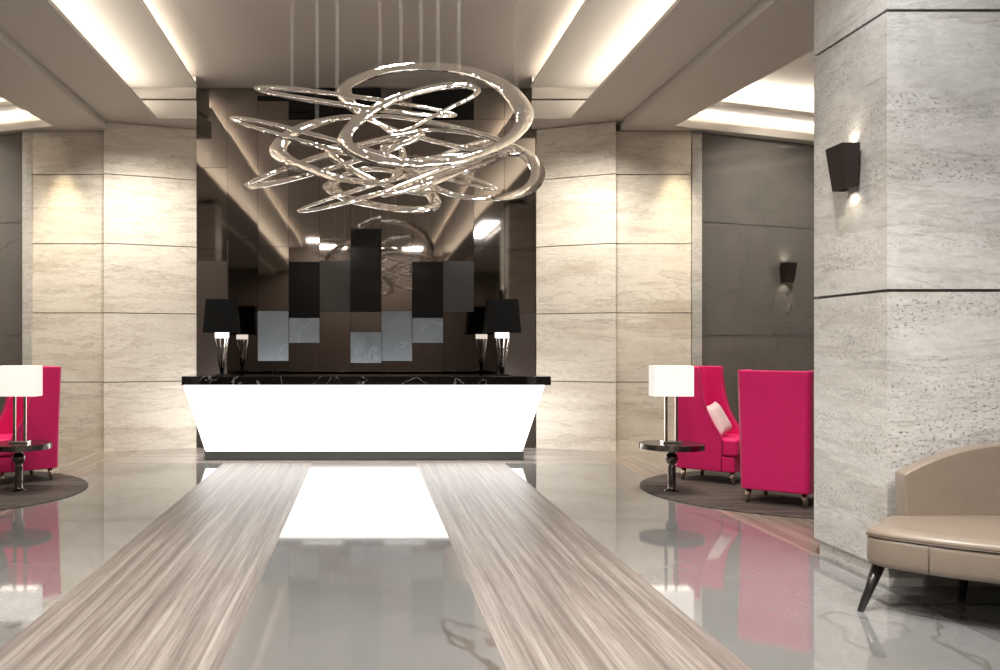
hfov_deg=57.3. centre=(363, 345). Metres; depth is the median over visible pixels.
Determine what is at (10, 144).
wall
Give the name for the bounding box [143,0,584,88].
ceiling
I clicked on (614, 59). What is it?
ceiling
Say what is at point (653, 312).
wall
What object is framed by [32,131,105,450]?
wall
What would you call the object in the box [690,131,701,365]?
trim
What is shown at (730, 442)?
seat cushion
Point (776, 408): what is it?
armchair
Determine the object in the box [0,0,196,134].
ceiling
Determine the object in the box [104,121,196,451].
wall
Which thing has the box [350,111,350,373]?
wall
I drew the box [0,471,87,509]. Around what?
round rug
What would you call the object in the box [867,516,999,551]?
seat cushion
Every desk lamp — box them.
[203,299,240,374]
[483,299,520,374]
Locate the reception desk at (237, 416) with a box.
[182,374,550,459]
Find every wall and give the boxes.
[0,133,21,414]
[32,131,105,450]
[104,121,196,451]
[196,88,534,447]
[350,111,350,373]
[535,121,615,451]
[614,131,690,450]
[702,133,817,423]
[814,0,999,585]
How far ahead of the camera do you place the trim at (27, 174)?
11.95 m
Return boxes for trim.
[22,131,32,365]
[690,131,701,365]
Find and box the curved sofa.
[857,442,999,611]
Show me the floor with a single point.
(167, 559)
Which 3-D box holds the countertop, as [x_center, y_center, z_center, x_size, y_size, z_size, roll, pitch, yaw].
[0.028,0.421,11.335,4.485,0.107,0.830,0,0,0]
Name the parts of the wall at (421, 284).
mirror panel, mirror panel, mirror panel, mirror panel, mirror panel, mirror panel, mirror panel, mirror panel, mirror panel, mirror panel, mirror panel, mirror panel, mirror panel, mirror panel, mirror panel, mirror panel, mirror panel, mirror panel, mirror panel, mirror panel, mirror panel, mirror panel, mirror panel, mirror panel, mirror panel, mirror panel, mirror panel, mirror panel, mirror panel, mirror panel, mirror panel, mirror panel, mirror panel, mirror panel, mirror panel, mirror panel, mirror panel, mirror panel, mirror panel, mirror panel, mirror panel, mirror panel, mirror panel, mirror panel, mirror panel, mirror panel, mirror panel, mirror panel, mirror panel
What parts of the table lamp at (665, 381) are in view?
post, lamp shade, post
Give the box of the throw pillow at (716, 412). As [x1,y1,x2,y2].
[707,402,731,435]
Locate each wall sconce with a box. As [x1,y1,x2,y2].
[780,262,796,282]
[825,142,859,191]
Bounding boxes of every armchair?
[0,366,60,484]
[673,366,739,484]
[738,369,813,507]
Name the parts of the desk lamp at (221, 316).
leg, leg, lamp shade, leg, leg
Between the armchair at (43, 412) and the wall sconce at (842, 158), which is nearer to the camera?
the wall sconce at (842, 158)
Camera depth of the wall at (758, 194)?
12.39 m
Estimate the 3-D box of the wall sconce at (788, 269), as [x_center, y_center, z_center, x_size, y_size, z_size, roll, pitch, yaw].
[5.894,-1.020,12.507,0.200,0.270,0.130,0,0,-22]
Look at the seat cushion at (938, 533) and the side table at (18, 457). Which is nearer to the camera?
the seat cushion at (938, 533)
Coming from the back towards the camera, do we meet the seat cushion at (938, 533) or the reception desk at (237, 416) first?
the reception desk at (237, 416)
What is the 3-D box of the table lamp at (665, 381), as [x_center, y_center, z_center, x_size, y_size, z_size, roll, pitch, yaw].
[2.945,0.559,8.630,0.372,0.740,0.180,0,0,0]
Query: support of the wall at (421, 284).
on the floor
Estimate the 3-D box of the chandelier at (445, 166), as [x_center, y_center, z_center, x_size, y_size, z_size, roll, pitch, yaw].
[0.200,-2.273,7.200,2.335,2.551,2.335,0,0,41]
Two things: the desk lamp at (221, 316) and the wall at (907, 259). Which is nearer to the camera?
the wall at (907, 259)
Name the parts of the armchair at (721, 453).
leg, seat, leg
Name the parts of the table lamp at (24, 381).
post, lamp shade, post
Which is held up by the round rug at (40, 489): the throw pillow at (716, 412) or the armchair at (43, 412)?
the armchair at (43, 412)
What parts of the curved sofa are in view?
leg, seat, backrest, leg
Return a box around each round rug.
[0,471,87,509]
[640,471,813,518]
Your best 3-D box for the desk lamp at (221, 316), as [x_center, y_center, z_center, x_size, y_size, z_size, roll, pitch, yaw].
[-1.794,-0.111,11.370,0.430,0.955,0.344,0,0,0]
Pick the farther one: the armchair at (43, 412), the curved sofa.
the armchair at (43, 412)
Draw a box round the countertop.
[182,374,550,384]
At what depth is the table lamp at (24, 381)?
8.54 m
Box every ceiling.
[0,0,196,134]
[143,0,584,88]
[531,0,816,144]
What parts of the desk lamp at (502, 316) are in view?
leg, leg, lamp shade, leg, leg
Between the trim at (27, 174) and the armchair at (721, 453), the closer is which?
the armchair at (721, 453)
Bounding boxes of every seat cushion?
[0,433,12,456]
[722,434,739,456]
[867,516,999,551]
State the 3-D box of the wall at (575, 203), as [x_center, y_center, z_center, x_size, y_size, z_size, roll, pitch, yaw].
[2.850,-0.788,12.400,0.960,4.377,1.000,0,0,0]
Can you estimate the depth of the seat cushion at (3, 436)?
9.03 m
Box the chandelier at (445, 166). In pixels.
[229,62,545,213]
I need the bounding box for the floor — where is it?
[0,447,999,669]
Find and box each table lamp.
[0,366,42,442]
[649,366,693,442]
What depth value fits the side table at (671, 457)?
8.58 m
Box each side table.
[0,440,51,491]
[639,440,704,491]
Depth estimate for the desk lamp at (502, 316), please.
11.22 m
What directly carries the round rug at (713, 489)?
on the floor
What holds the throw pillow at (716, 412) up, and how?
on the armchair at (721, 453)
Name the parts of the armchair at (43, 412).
leg, seat, leg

